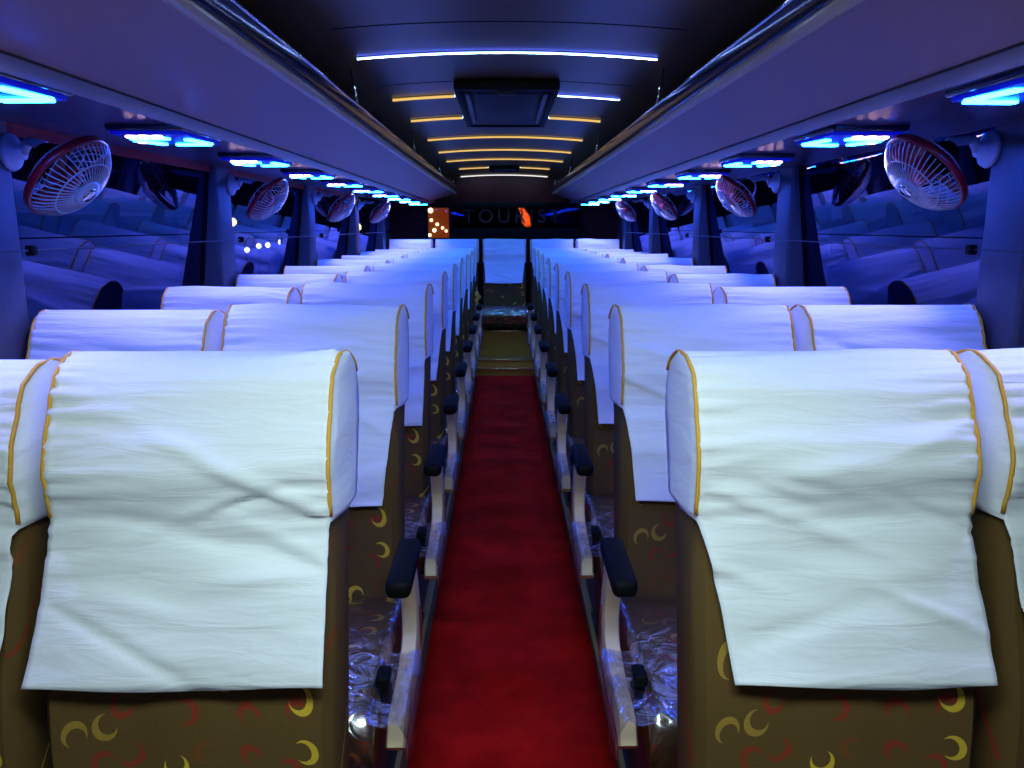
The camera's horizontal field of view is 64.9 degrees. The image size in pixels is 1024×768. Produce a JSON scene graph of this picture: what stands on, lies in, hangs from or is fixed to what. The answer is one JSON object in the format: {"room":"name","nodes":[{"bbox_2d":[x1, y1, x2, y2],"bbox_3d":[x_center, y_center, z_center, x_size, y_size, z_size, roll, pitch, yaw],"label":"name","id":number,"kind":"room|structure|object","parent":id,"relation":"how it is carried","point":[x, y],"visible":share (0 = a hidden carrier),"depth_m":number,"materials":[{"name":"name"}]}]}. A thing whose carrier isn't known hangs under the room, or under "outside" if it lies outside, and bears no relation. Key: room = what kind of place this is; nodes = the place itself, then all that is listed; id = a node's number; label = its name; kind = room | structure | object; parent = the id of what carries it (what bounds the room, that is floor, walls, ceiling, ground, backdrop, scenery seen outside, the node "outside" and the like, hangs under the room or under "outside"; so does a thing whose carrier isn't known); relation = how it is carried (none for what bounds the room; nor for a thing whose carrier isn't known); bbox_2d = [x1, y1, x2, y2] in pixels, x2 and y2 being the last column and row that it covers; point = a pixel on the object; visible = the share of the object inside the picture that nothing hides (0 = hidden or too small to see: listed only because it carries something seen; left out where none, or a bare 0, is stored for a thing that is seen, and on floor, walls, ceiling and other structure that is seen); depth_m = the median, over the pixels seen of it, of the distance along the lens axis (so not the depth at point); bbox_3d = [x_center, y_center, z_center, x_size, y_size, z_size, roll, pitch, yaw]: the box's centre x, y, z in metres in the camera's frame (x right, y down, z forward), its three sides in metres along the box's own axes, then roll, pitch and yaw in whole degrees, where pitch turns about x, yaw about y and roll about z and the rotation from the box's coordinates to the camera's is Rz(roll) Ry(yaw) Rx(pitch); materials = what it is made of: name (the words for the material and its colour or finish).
{"room":"vehicle interior","nodes":[
{"label":"vehicle interior","id":0,"kind":"room"},
{"bbox_2d":[0,120,29,359],"bbox_3d":[-1.228,0.164,1.883,0.175,1.596,0.170,0,11,-1],"label":"pillar","id":1,"kind":"structure","parent":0,"point":[14,323],"depth_m":1.83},
{"bbox_2d":[0,132,111,215],"bbox_3d":[-1.012,-0.463,1.763,0.255,0.186,0.235,0,11,-1],"label":"wall fan","id":2,"kind":"object","parent":1,"relation":"attached to","point":[54,162],"visible":1,"depth_m":1.74,"materials":[{"name":"white plastic"}]},
{"bbox_2d":[0,94,434,203],"bbox_3d":[-1.018,-0.963,3.494,0.555,0.095,9.850,0,11,-1],"label":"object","id":3,"kind":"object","parent":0,"point":[78,116],"depth_m":1.93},
{"bbox_2d":[0,72,72,102],"bbox_3d":[-0.824,-0.460,1.225,0.176,0.034,0.270,0,11,-1],"label":"light panel","id":4,"kind":"object","parent":3,"relation":"attached to","point":[13,89],"visible":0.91,"depth_m":1.27,"materials":[{"name":"blue"}]},
{"bbox_2d":[5,122,209,171],"bbox_3d":[-1.167,-0.712,2.482,0.010,0.031,1.310,0,11,-1],"label":"trim","id":5,"kind":"structure","parent":3,"relation":"attached to","point":[21,131],"depth_m":2.37,"materials":[{"name":"red"}]},
{"bbox_2d":[104,124,220,145],"bbox_3d":[-0.832,-0.600,1.942,0.176,0.034,0.270,0,11,-1],"label":"light panel","id":6,"kind":"object","parent":3,"relation":"attached to","point":[156,134],"visible":0.95,"depth_m":1.85,"materials":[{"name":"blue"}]},
{"bbox_2d":[0,0,456,202],"bbox_3d":[-0.611,-0.979,3.172,0.274,0.273,9.215,0,11,-1],"label":"luggage rack","id":7,"kind":"object","parent":3,"relation":"attached to","point":[212,68],"visible":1,"depth_m":1.49,"materials":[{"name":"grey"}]},
{"bbox_2d":[217,153,293,166],"bbox_3d":[-0.840,-0.741,2.658,0.176,0.034,0.270,0,11,-1],"label":"light panel","id":8,"kind":"object","parent":3,"relation":"attached to","point":[244,159],"visible":0.96,"depth_m":2.56,"materials":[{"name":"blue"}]},
{"bbox_2d":[229,169,303,188],"bbox_3d":[-1.184,-1.001,3.958,0.010,0.031,1.300,0,11,-1],"label":"trim","id":9,"kind":"structure","parent":3,"relation":"attached to","point":[238,174],"depth_m":3.75,"materials":[{"name":"red"}]},
{"bbox_2d":[280,169,336,178],"bbox_3d":[-0.848,-0.881,3.374,0.176,0.034,0.270,0,11,-1],"label":"light panel","id":10,"kind":"object","parent":3,"relation":"attached to","point":[293,173],"visible":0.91,"depth_m":3.26,"materials":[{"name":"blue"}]},
{"bbox_2d":[321,179,363,186],"bbox_3d":[-0.856,-1.022,4.090,0.176,0.034,0.270,0,11,-1],"label":"light panel","id":11,"kind":"object","parent":3,"relation":"attached to","point":[329,182],"visible":0.97,"depth_m":3.98,"materials":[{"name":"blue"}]},
{"bbox_2d":[204,165,235,286],"bbox_3d":[-1.245,-0.127,3.365,0.175,1.596,0.170,0,11,-1],"label":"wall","id":12,"kind":"structure","parent":0,"point":[220,271],"depth_m":3.21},
{"bbox_2d":[227,174,288,219],"bbox_3d":[-1.029,-0.754,3.245,0.255,0.186,0.235,0,11,-1],"label":"wall fan","id":13,"kind":"object","parent":12,"relation":"attached to","point":[261,193],"visible":1,"depth_m":3.22,"materials":[{"name":"white plastic"}]},
{"bbox_2d":[298,185,316,265],"bbox_3d":[-1.262,-0.416,4.837,0.175,1.596,0.170,0,11,-1],"label":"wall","id":14,"kind":"structure","parent":0,"point":[307,256],"depth_m":4.68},
{"bbox_2d":[313,190,354,221],"bbox_3d":[-1.046,-1.043,4.717,0.255,0.186,0.235,0,11,-1],"label":"wall fan","id":15,"kind":"object","parent":14,"relation":"attached to","point":[336,203],"visible":1,"depth_m":4.69,"materials":[{"name":"white plastic"}]},
{"bbox_2d":[347,195,359,254],"bbox_3d":[-1.278,-0.705,6.309,0.175,1.596,0.170,0,11,-1],"label":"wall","id":16,"kind":"structure","parent":0,"point":[353,248],"depth_m":6.15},
{"bbox_2d":[358,199,389,222],"bbox_3d":[-1.063,-1.331,6.189,0.255,0.186,0.235,0,11,-1],"label":"wall fan","id":17,"kind":"object","parent":16,"relation":"attached to","point":[377,212],"visible":1,"depth_m":6.16,"materials":[{"name":"white plastic"}]},
{"bbox_2d":[375,200,385,249],"bbox_3d":[-1.294,-0.974,7.682,0.175,1.596,0.170,0,11,-1],"label":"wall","id":18,"kind":"structure","parent":0,"point":[380,237],"depth_m":7.53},
{"bbox_2d":[389,176,618,305],"bbox_3d":[-0.081,-1.277,8.488,2.500,2.001,0.050,0,11,-1],"label":"wall","id":19,"kind":"structure","parent":0,"point":[406,220],"depth_m":8.34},
{"bbox_2d":[424,203,583,240],"bbox_3d":[-0.081,-1.688,8.380,1.660,0.385,0.038,0,11,-1],"label":"window","id":20,"kind":"structure","parent":19,"relation":"in","point":[480,221],"depth_m":8.38,"materials":[{"name":"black glass"}]},
{"bbox_2d":[390,377,619,767],"bbox_3d":[-0.018,0.765,3.116,2.500,0.060,8.420,0,11,-1],"label":"floor","id":21,"kind":"structure","parent":0,"point":[591,582],"depth_m":2.91,"materials":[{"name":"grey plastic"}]},
{"bbox_2d":[0,357,60,767],"bbox_3d":[-0.911,0.566,1.047,0.439,1.128,0.768,0,11,-1],"label":"passenger seat","id":22,"kind":"object","parent":21,"relation":"on","point":[25,385],"visible":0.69,"depth_m":1.17,"materials":[{"name":"fabric"}]},
{"bbox_2d":[25,309,225,359],"bbox_3d":[-0.920,0.426,1.771,0.439,1.123,0.774,0,11,-1],"label":"passenger seat","id":23,"kind":"object","parent":21,"relation":"on","point":[53,333],"visible":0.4,"depth_m":1.89,"materials":[{"name":"fabric"}]},
{"bbox_2d":[21,349,358,767],"bbox_3d":[-0.426,0.560,1.045,0.509,1.140,0.791,0,11,-1],"label":"passenger seat","id":24,"kind":"object","parent":21,"relation":"on","point":[193,611],"visible":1,"depth_m":1.15,"materials":[{"name":"fabric"}]},
{"bbox_2d":[160,286,300,312],"bbox_3d":[-0.928,0.284,2.489,0.439,1.127,0.768,0,11,-1],"label":"passenger seat","id":25,"kind":"object","parent":21,"relation":"on","point":[181,297],"visible":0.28,"depth_m":2.61,"materials":[{"name":"fabric"}]},
{"bbox_2d":[235,274,343,292],"bbox_3d":[-0.936,0.143,3.211,0.439,1.124,0.768,0,11,-1],"label":"passenger seat","id":26,"kind":"object","parent":21,"relation":"on","point":[284,280],"visible":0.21,"depth_m":3.34,"materials":[{"name":"fabric"}]},
{"bbox_2d":[220,303,421,767],"bbox_3d":[-0.434,0.420,1.763,0.509,1.138,0.786,0,11,-1],"label":"passenger seat","id":27,"kind":"object","parent":21,"relation":"on","point":[385,613],"visible":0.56,"depth_m":1.87,"materials":[{"name":"fabric"}]},
{"bbox_2d":[349,599,401,767],"bbox_3d":[-0.468,0.619,1.693,0.434,0.171,0.525,0,11,-1],"label":"seat cushion","id":28,"kind":"object","parent":27,"relation":"on","point":[375,625],"depth_m":1.60,"materials":[{"name":"fabric"}]},
{"bbox_2d":[283,266,370,280],"bbox_3d":[-0.944,0.002,3.930,0.439,1.124,0.764,0,11,-1],"label":"passenger seat","id":29,"kind":"object","parent":21,"relation":"on","point":[321,270],"visible":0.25,"depth_m":4.07,"materials":[{"name":"fabric"}]},
{"bbox_2d":[316,259,389,271],"bbox_3d":[-0.952,-0.141,4.653,0.439,1.128,0.768,0,11,-1],"label":"passenger seat","id":30,"kind":"object","parent":21,"relation":"on","point":[326,262],"visible":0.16,"depth_m":4.79,"materials":[{"name":"fabric"}]},
{"bbox_2d":[341,255,403,262],"bbox_3d":[-0.961,-0.281,5.377,0.439,1.123,0.774,0,11,-1],"label":"passenger seat","id":31,"kind":"object","parent":21,"relation":"on","point":[346,257],"visible":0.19,"depth_m":5.52,"materials":[{"name":"fabric"}]},
{"bbox_2d":[300,282,445,676],"bbox_3d":[-0.443,0.278,2.485,0.509,1.139,0.786,0,11,-1],"label":"passenger seat","id":32,"kind":"object","parent":21,"relation":"on","point":[425,514],"visible":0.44,"depth_m":2.60,"materials":[{"name":"fabric"}]},
{"bbox_2d":[405,494,431,581],"bbox_3d":[-0.476,0.478,2.414,0.434,0.171,0.525,0,11,-1],"label":"seat cushion","id":33,"kind":"object","parent":32,"relation":"on","point":[418,507],"depth_m":2.42,"materials":[{"name":"fabric"}]},
{"bbox_2d":[344,271,458,573],"bbox_3d":[-0.451,0.139,3.206,0.509,1.136,0.786,0,11,-1],"label":"passenger seat","id":34,"kind":"object","parent":21,"relation":"on","point":[441,405],"visible":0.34,"depth_m":3.32,"materials":[{"name":"fabric"}]},
{"bbox_2d":[431,437,447,475],"bbox_3d":[-0.485,0.336,3.136,0.434,0.171,0.525,0,11,-1],"label":"seat cushion","id":35,"kind":"object","parent":34,"relation":"on","point":[434,440],"depth_m":3.28,"materials":[{"name":"fabric"}]},
{"bbox_2d":[373,263,467,506],"bbox_3d":[-0.459,-0.003,3.930,0.509,1.135,0.792,0,11,-1],"label":"passenger seat","id":36,"kind":"object","parent":21,"relation":"on","point":[452,371],"visible":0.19,"depth_m":4.04,"materials":[{"name":"fabric"}]},
{"bbox_2d":[392,258,472,416],"bbox_3d":[-0.467,-0.144,4.647,0.509,1.136,0.782,0,11,-1],"label":"passenger seat","id":37,"kind":"object","parent":21,"relation":"on","point":[468,344],"visible":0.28,"depth_m":4.76,"materials":[{"name":"fabric"}]},
{"bbox_2d":[394,379,473,767],"bbox_3d":[-0.303,0.726,3.140,0.024,0.009,8.290,0,11,-1],"label":"trim","id":38,"kind":"structure","parent":21,"relation":"on","point":[428,599],"depth_m":2.85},
{"bbox_2d":[407,253,477,381],"bbox_3d":[-0.475,-0.287,5.369,0.509,1.138,0.786,0,11,-1],"label":"passenger seat","id":39,"kind":"object","parent":21,"relation":"on","point":[473,328],"visible":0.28,"depth_m":5.48,"materials":[{"name":"white fabric"}]},
{"bbox_2d":[418,250,479,361],"bbox_3d":[-0.484,-0.429,6.091,0.509,1.139,0.786,0,11,-1],"label":"passenger seat","id":40,"kind":"object","parent":21,"relation":"on","point":[476,316],"visible":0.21,"depth_m":6.21,"materials":[{"name":"white fabric"}]},
{"bbox_2d":[427,248,482,344],"bbox_3d":[-0.492,-0.569,6.812,0.509,1.136,0.786,0,11,-1],"label":"passenger seat","id":41,"kind":"object","parent":21,"relation":"on","point":[479,306],"visible":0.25,"depth_m":6.93,"materials":[{"name":"white fabric"}]},
{"bbox_2d":[407,376,616,767],"bbox_3d":[-0.013,0.724,3.143,0.520,0.011,8.290,0,11,-1],"label":"carpet runner","id":42,"kind":"object","parent":21,"relation":"on","point":[510,680],"visible":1,"depth_m":2.73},
{"bbox_2d":[527,248,581,382],"bbox_3d":[0.370,-0.571,6.821,0.509,1.136,0.786,0,11,-1],"label":"passenger seat","id":43,"kind":"object","parent":21,"relation":"on","point":[530,307],"visible":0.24,"depth_m":6.93,"materials":[{"name":"white fabric"}]},
{"bbox_2d":[529,250,591,405],"bbox_3d":[0.378,-0.429,6.100,0.509,1.136,0.786,0,11,-1],"label":"passenger seat","id":44,"kind":"object","parent":21,"relation":"on","point":[533,316],"visible":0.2,"depth_m":6.21,"materials":[{"name":"white fabric"}]},
{"bbox_2d":[533,253,602,381],"bbox_3d":[0.386,-0.288,5.379,0.509,1.136,0.786,0,11,-1],"label":"passenger seat","id":45,"kind":"object","parent":21,"relation":"on","point":[538,330],"visible":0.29,"depth_m":5.49,"materials":[{"name":"white fabric"}]},
{"bbox_2d":[538,258,617,457],"bbox_3d":[0.395,-0.146,4.658,0.509,1.136,0.786,0,11,-1],"label":"passenger seat","id":46,"kind":"object","parent":21,"relation":"on","point":[544,347],"visible":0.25,"depth_m":4.77,"materials":[{"name":"white fabric"}]},
{"bbox_2d":[537,379,625,767],"bbox_3d":[0.267,0.724,3.147,0.024,0.009,8.290,0,11,-1],"label":"trim","id":47,"kind":"structure","parent":21,"relation":"on","point":[588,605],"depth_m":2.87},
{"bbox_2d":[544,263,638,507],"bbox_3d":[0.403,-0.005,3.937,0.509,1.136,0.786,0,11,-1],"label":"passenger seat","id":48,"kind":"object","parent":21,"relation":"on","point":[559,370],"visible":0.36,"depth_m":4.05,"materials":[{"name":"white fabric"}]},
{"bbox_2d":[555,401,566,450],"bbox_3d":[0.439,0.193,3.867,0.434,0.171,0.525,0,11,-1],"label":"seat cushion","id":49,"kind":"object","parent":48,"relation":"on","point":[556,408],"depth_m":3.99,"materials":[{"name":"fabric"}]},
{"bbox_2d":[554,271,667,572],"bbox_3d":[0.411,0.137,3.215,0.509,1.136,0.786,0,11,-1],"label":"passenger seat","id":50,"kind":"object","parent":21,"relation":"on","point":[570,412],"visible":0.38,"depth_m":3.32,"materials":[{"name":"white fabric"}]},
{"bbox_2d":[566,437,584,482],"bbox_3d":[0.447,0.334,3.146,0.434,0.171,0.525,0,11,-1],"label":"armrest","id":51,"kind":"object","parent":50,"relation":"on","point":[570,441],"depth_m":3.25,"materials":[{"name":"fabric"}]},
{"bbox_2d":[570,283,713,646],"bbox_3d":[0.419,0.278,2.494,0.509,1.136,0.786,0,11,-1],"label":"passenger seat","id":52,"kind":"object","parent":21,"relation":"on","point":[592,495],"visible":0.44,"depth_m":2.60,"materials":[{"name":"white fabric"}]},
{"bbox_2d":[585,494,613,590],"bbox_3d":[0.456,0.476,2.425,0.434,0.171,0.525,0,11,-1],"label":"seat cushion","id":53,"kind":"object","parent":52,"relation":"on","point":[599,508],"depth_m":2.39,"materials":[{"name":"fabric"}]},
{"bbox_2d":[620,257,693,270],"bbox_3d":[0.879,-0.150,4.672,0.439,1.138,0.768,0,11,-1],"label":"passenger seat","id":54,"kind":"object","parent":21,"relation":"on","point":[641,261],"visible":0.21,"depth_m":4.80,"materials":[{"name":"fabric"}]},
{"bbox_2d":[640,265,726,280],"bbox_3d":[0.888,-0.004,3.952,0.439,1.128,0.768,0,11,-1],"label":"passenger seat","id":55,"kind":"object","parent":21,"relation":"on","point":[670,269],"visible":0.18,"depth_m":4.09,"materials":[{"name":"fabric"}]},
{"bbox_2d":[599,304,795,767],"bbox_3d":[0.427,0.420,1.773,0.509,1.136,0.786,0,11,-1],"label":"passenger seat","id":56,"kind":"object","parent":21,"relation":"on","point":[638,611],"visible":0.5,"depth_m":1.88,"materials":[{"name":"fabric"}]},
{"bbox_2d":[619,598,676,767],"bbox_3d":[0.464,0.617,1.704,0.434,0.171,0.525,0,11,-1],"label":"seat cushion","id":57,"kind":"object","parent":56,"relation":"on","point":[647,626],"depth_m":1.60,"materials":[{"name":"fabric"}]},
{"bbox_2d":[668,274,775,290],"bbox_3d":[0.896,0.140,3.231,0.439,1.124,0.768,0,11,-1],"label":"passenger seat","id":58,"kind":"object","parent":21,"relation":"on","point":[716,280],"visible":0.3,"depth_m":3.36,"materials":[{"name":"fabric"}]},
{"bbox_2d":[713,286,850,307],"bbox_3d":[0.904,0.281,2.512,0.439,1.123,0.774,0,11,-1],"label":"passenger seat","id":59,"kind":"object","parent":21,"relation":"on","point":[790,296],"visible":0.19,"depth_m":2.64,"materials":[{"name":"fabric"}]},
{"bbox_2d":[665,348,997,767],"bbox_3d":[0.435,0.560,1.052,0.510,1.138,0.785,0,11,-1],"label":"passenger seat","id":60,"kind":"object","parent":21,"relation":"on","point":[831,613],"visible":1,"depth_m":1.16,"materials":[{"name":"fabric"}]},
{"bbox_2d":[790,304,986,351],"bbox_3d":[0.912,0.417,1.785,0.439,1.136,0.764,0,11,-1],"label":"passenger seat","id":61,"kind":"object","parent":21,"relation":"on","point":[955,328],"visible":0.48,"depth_m":1.90,"materials":[{"name":"fabric"}]},
{"bbox_2d":[956,348,1023,767],"bbox_3d":[0.920,0.557,1.066,0.439,1.138,0.768,0,11,-1],"label":"passenger seat","id":62,"kind":"object","parent":21,"relation":"on","point":[996,375],"visible":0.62,"depth_m":1.18,"materials":[{"name":"fabric"}]},
{"bbox_2d":[476,324,534,375],"bbox_3d":[-0.072,-0.357,7.914,2.500,0.415,1.430,0,11,-1],"label":"floor","id":63,"kind":"structure","parent":0,"point":[496,345],"depth_m":7.55,"materials":[{"name":"brown wood"}]},
{"bbox_2d":[389,239,432,249],"bbox_3d":[-0.987,-0.933,7.680,0.439,0.880,0.764,0,11,-1],"label":"passenger seat","id":64,"kind":"object","parent":63,"relation":"on","point":[416,244],"visible":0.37,"depth_m":7.82,"materials":[{"name":"fabric"}]},
{"bbox_2d":[435,239,478,312],"bbox_3d":[-0.537,-0.934,7.689,0.439,0.878,0.774,0,11,-1],"label":"passenger seat","id":65,"kind":"object","parent":63,"relation":"on","point":[439,243],"visible":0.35,"depth_m":7.82,"materials":[{"name":"fabric"}]},
{"bbox_2d":[481,239,527,329],"bbox_3d":[-0.071,-0.936,7.691,0.439,0.882,0.768,0,11,-1],"label":"passenger seat","id":66,"kind":"object","parent":63,"relation":"on","point":[504,272],"visible":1,"depth_m":7.81,"materials":[{"name":"fabric"}]},
{"bbox_2d":[481,306,527,324],"bbox_3d":[-0.070,-0.654,7.629,0.434,0.161,0.525,0,11,-1],"label":"seat cushion","id":67,"kind":"object","parent":66,"relation":"on","point":[491,315],"depth_m":7.38,"materials":[{"name":"fabric"}]},
{"bbox_2d":[530,239,573,312],"bbox_3d":[0.395,-0.936,7.697,0.439,0.880,0.768,0,11,-1],"label":"passenger seat","id":68,"kind":"object","parent":63,"relation":"on","point":[534,243],"visible":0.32,"depth_m":7.83,"materials":[{"name":"fabric"}]},
{"bbox_2d":[575,239,619,250],"bbox_3d":[0.845,-0.939,7.702,0.439,0.883,0.768,0,11,-1],"label":"passenger seat","id":69,"kind":"object","parent":63,"relation":"on","point":[584,244],"visible":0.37,"depth_m":7.84,"materials":[{"name":"fabric"}]},
{"bbox_2d":[236,0,786,179],"bbox_3d":[-0.025,-1.218,3.455,1.480,0.180,9.850,0,11,-1],"label":"ceiling","id":70,"kind":"structure","parent":0,"point":[712,26],"depth_m":2.37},
{"bbox_2d":[439,149,570,153],"bbox_3d":[-0.048,-1.584,5.473,0.900,0.034,0.028,0,11,-1],"label":"ceiling light strip","id":71,"kind":"object","parent":70,"relation":"attached to","point":[468,149],"visible":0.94,"depth_m":5.46,"materials":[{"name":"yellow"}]},
{"bbox_2d":[428,136,582,140],"bbox_3d":[-0.040,-1.430,4.688,0.900,0.034,0.028,0,11,-1],"label":"ceiling light strip","id":72,"kind":"object","parent":70,"relation":"attached to","point":[465,137],"visible":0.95,"depth_m":4.68,"materials":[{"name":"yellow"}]},
{"bbox_2d":[453,80,559,126],"bbox_3d":[-0.025,-1.169,3.421,0.380,0.041,1.125,0,11,-1],"label":"roof hatch","id":73,"kind":"object","parent":70,"relation":"attached to","point":[482,103],"visible":1,"depth_m":3.19,"materials":[{"name":"black plastic"}]},
{"bbox_2d":[357,50,656,60],"bbox_3d":[-0.014,-0.989,2.421,0.900,0.028,0.028,0,11,-1],"label":"ceiling light strip","id":74,"kind":"object","parent":70,"relation":"attached to","point":[487,51],"visible":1,"depth_m":2.41,"materials":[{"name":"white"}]},
{"bbox_2d":[329,21,686,30],"bbox_3d":[-0.010,-0.921,2.064,0.940,0.026,0.006,0,11,-1],"label":"trim","id":75,"kind":"structure","parent":70,"relation":"attached to","point":[458,21],"depth_m":2.06,"materials":[{"name":"black plastic"}]},
{"bbox_2d":[648,196,660,253],"bbox_3d":[1.166,-0.716,6.365,0.175,1.596,0.170,0,11,-1],"label":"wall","id":76,"kind":"structure","parent":0,"point":[654,246],"depth_m":6.21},
{"bbox_2d":[616,198,649,221],"bbox_3d":[0.941,-1.355,6.247,0.275,0.186,0.235,0,11,-1],"label":"wall fan","id":77,"kind":"object","parent":76,"relation":"attached to","point":[629,207],"visible":1,"depth_m":6.22,"materials":[{"name":"white plastic"}]},
{"bbox_2d":[692,185,710,265],"bbox_3d":[1.183,-0.427,4.893,0.175,1.596,0.170,0,11,-1],"label":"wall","id":78,"kind":"structure","parent":0,"point":[700,245],"depth_m":4.73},
{"bbox_2d":[650,189,695,219],"bbox_3d":[0.957,-1.066,4.776,0.275,0.186,0.235,0,11,-1],"label":"wall fan","id":79,"kind":"object","parent":78,"relation":"attached to","point":[667,202],"visible":1,"depth_m":4.74,"materials":[{"name":"white plastic"}]},
{"bbox_2d":[773,166,803,286],"bbox_3d":[1.200,-0.138,3.421,0.175,1.596,0.170,0,11,-1],"label":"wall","id":80,"kind":"structure","parent":0,"point":[788,255],"depth_m":3.27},
{"bbox_2d":[716,172,780,217],"bbox_3d":[0.974,-0.778,3.304,0.275,0.186,0.235,0,11,-1],"label":"wall fan","id":81,"kind":"object","parent":80,"relation":"attached to","point":[738,191],"visible":1,"depth_m":3.27,"materials":[{"name":"white plastic"}]},
{"bbox_2d":[570,65,1023,203],"bbox_3d":[0.950,-0.967,3.515,0.588,0.095,9.850,0,11,-1],"label":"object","id":82,"kind":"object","parent":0,"point":[933,115],"depth_m":1.87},
{"bbox_2d":[646,180,689,186],"bbox_3d":[0.792,-1.025,4.109,0.176,0.034,0.270,0,11,-1],"label":"light panel","id":83,"kind":"object","parent":82,"relation":"attached to","point":[654,183],"visible":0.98,"depth_m":4.00,"materials":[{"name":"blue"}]},
{"bbox_2d":[675,169,730,178],"bbox_3d":[0.800,-0.885,3.392,0.176,0.034,0.270,0,11,-1],"label":"light panel","id":84,"kind":"object","parent":82,"relation":"attached to","point":[690,173],"visible":0.88,"depth_m":3.28,"materials":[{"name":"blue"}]},
{"bbox_2d":[719,153,794,166],"bbox_3d":[0.808,-0.744,2.676,0.176,0.034,0.270,0,11,-1],"label":"light panel","id":85,"kind":"object","parent":82,"relation":"attached to","point":[742,159],"visible":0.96,"depth_m":2.56,"materials":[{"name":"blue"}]},
{"bbox_2d":[552,0,1023,202],"bbox_3d":[0.549,-0.982,3.184,0.239,0.273,9.215,0,11,-1],"label":"luggage rack","id":86,"kind":"object","parent":82,"relation":"attached to","point":[808,65],"visible":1,"depth_m":1.47,"materials":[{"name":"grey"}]},
{"bbox_2d":[793,125,909,146],"bbox_3d":[0.816,-0.604,1.960,0.176,0.034,0.270,0,11,-1],"label":"light panel","id":87,"kind":"object","parent":82,"relation":"attached to","point":[834,135],"visible":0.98,"depth_m":1.87,"materials":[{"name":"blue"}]},
{"bbox_2d":[945,67,1023,104],"bbox_3d":[0.824,-0.463,1.243,0.176,0.034,0.270,0,11,-1],"label":"light panel","id":88,"kind":"object","parent":82,"relation":"attached to","point":[1007,88],"visible":0.98,"depth_m":1.27,"materials":[{"name":"blue"}]},
{"bbox_2d":[976,119,1023,349],"bbox_3d":[1.216,0.151,1.949,0.175,1.596,0.170,0,11,-1],"label":"pillar","id":89,"kind":"structure","parent":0,"point":[1000,292],"depth_m":1.84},
{"bbox_2d":[884,131,1000,210],"bbox_3d":[0.991,-0.489,1.832,0.275,0.186,0.235,0,11,-1],"label":"wall fan","id":90,"kind":"object","parent":89,"relation":"attached to","point":[924,161],"visible":1,"depth_m":1.80,"materials":[{"name":"white plastic"}]},
{"bbox_3d":[-1.280,0.267,3.732,0.110,0.800,9.850,0,11,-1],"label":"wall","id":91,"kind":"structure","parent":0,"visible":0},
{"bbox_2d":[11,137,208,328],"bbox_3d":[-1.230,-0.335,2.555,0.121,0.836,1.340,0,11,-1],"label":"window","id":92,"kind":"structure","parent":91,"relation":"in","point":[141,201],"depth_m":2.48,"materials":[{"name":"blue glass"}]},
{"bbox_2d":[231,177,302,278],"bbox_3d":[-1.247,-0.625,4.031,0.121,0.836,1.330,0,11,-1],"label":"window","id":93,"kind":"structure","parent":91,"relation":"in","point":[270,256],"depth_m":4.05,"materials":[{"name":"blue glass"}]},
{"bbox_2d":[314,192,349,259],"bbox_3d":[-1.264,-0.914,5.503,0.121,0.836,1.330,0,11,-1],"label":"window","id":94,"kind":"structure","parent":91,"relation":"in","point":[331,246],"depth_m":5.48,"materials":[{"name":"clear glass"}]},
{"bbox_2d":[358,196,378,251],"bbox_3d":[-1.280,-1.193,6.926,0.121,0.836,1.230,0,11,-1],"label":"window","id":95,"kind":"structure","parent":91,"relation":"in","point":[367,241],"depth_m":6.97,"materials":[{"name":"clear glass"}]},
{"bbox_3d":[1.229,0.262,3.760,0.110,0.800,9.850,0,11,-1],"label":"wall","id":96,"kind":"structure","parent":0,"visible":0},
{"bbox_2d":[629,196,649,251],"bbox_3d":[1.152,-1.203,6.977,0.121,0.836,1.220,0,11,-1],"label":"window","id":97,"kind":"structure","parent":96,"relation":"in","point":[639,241],"depth_m":7.04,"materials":[{"name":"clear glass"}]},
{"bbox_2d":[658,187,694,257],"bbox_3d":[1.169,-0.925,5.559,0.121,0.836,1.330,0,11,-1],"label":"window","id":98,"kind":"structure","parent":96,"relation":"in","point":[675,246],"depth_m":5.51,"materials":[{"name":"clear glass"}]},
{"bbox_2d":[705,170,778,273],"bbox_3d":[1.185,-0.636,4.088,0.121,0.836,1.330,0,11,-1],"label":"window","id":99,"kind":"structure","parent":96,"relation":"in","point":[739,255],"depth_m":4.04,"materials":[{"name":"clear glass"}]},
{"bbox_2d":[798,127,994,306],"bbox_3d":[1.202,-0.347,2.616,0.121,0.836,1.330,0,11,-1],"label":"window","id":100,"kind":"structure","parent":96,"relation":"in","point":[849,199],"depth_m":2.54,"materials":[{"name":"clear glass"}]},
{"label":"outside","id":101,"kind":"structure","parent":0,"visible":0},
{"bbox_3d":[-0.376,-4.215,34.838,120.000,0.100,110.000,0,11,-1],"label":"ground","id":102,"kind":"structure","parent":101,"visible":0},
{"bbox_2d":[428,208,448,237],"bbox_3d":[-0.480,-1.809,14.264,3.550,3.100,0.900,0,11,-1],"label":"stall","id":103,"kind":"object","parent":102,"relation":"on","point":[438,218],"visible":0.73,"depth_m":13.71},
{"bbox_3d":[-1.211,0.452,0.411,0.175,1.596,0.170,0,11,-1],"label":"wall","id":104,"kind":"structure","parent":0,"visible":0},
{"bbox_2d":[0,231,389,255],"bbox_3d":[-1.121,-0.599,3.339,0.020,0.024,8.808,0,11,-1],"label":"wire","id":105,"kind":"object","parent":104,"relation":"attached to","point":[30,250],"visible":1,"depth_m":2.26,"materials":[{"name":"black plastic"}]},
{"bbox_3d":[1.233,0.441,0.467,0.175,1.596,0.170,0,11,-1],"label":"wall","id":106,"kind":"structure","parent":0,"visible":0},
{"bbox_2d":[618,231,1023,254],"bbox_3d":[1.075,-0.606,3.373,0.020,0.024,8.828,0,11,-1],"label":"wire","id":107,"kind":"object","parent":106,"relation":"attached to","point":[970,249],"visible":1,"depth_m":2.25,"materials":[{"name":"black plastic"}]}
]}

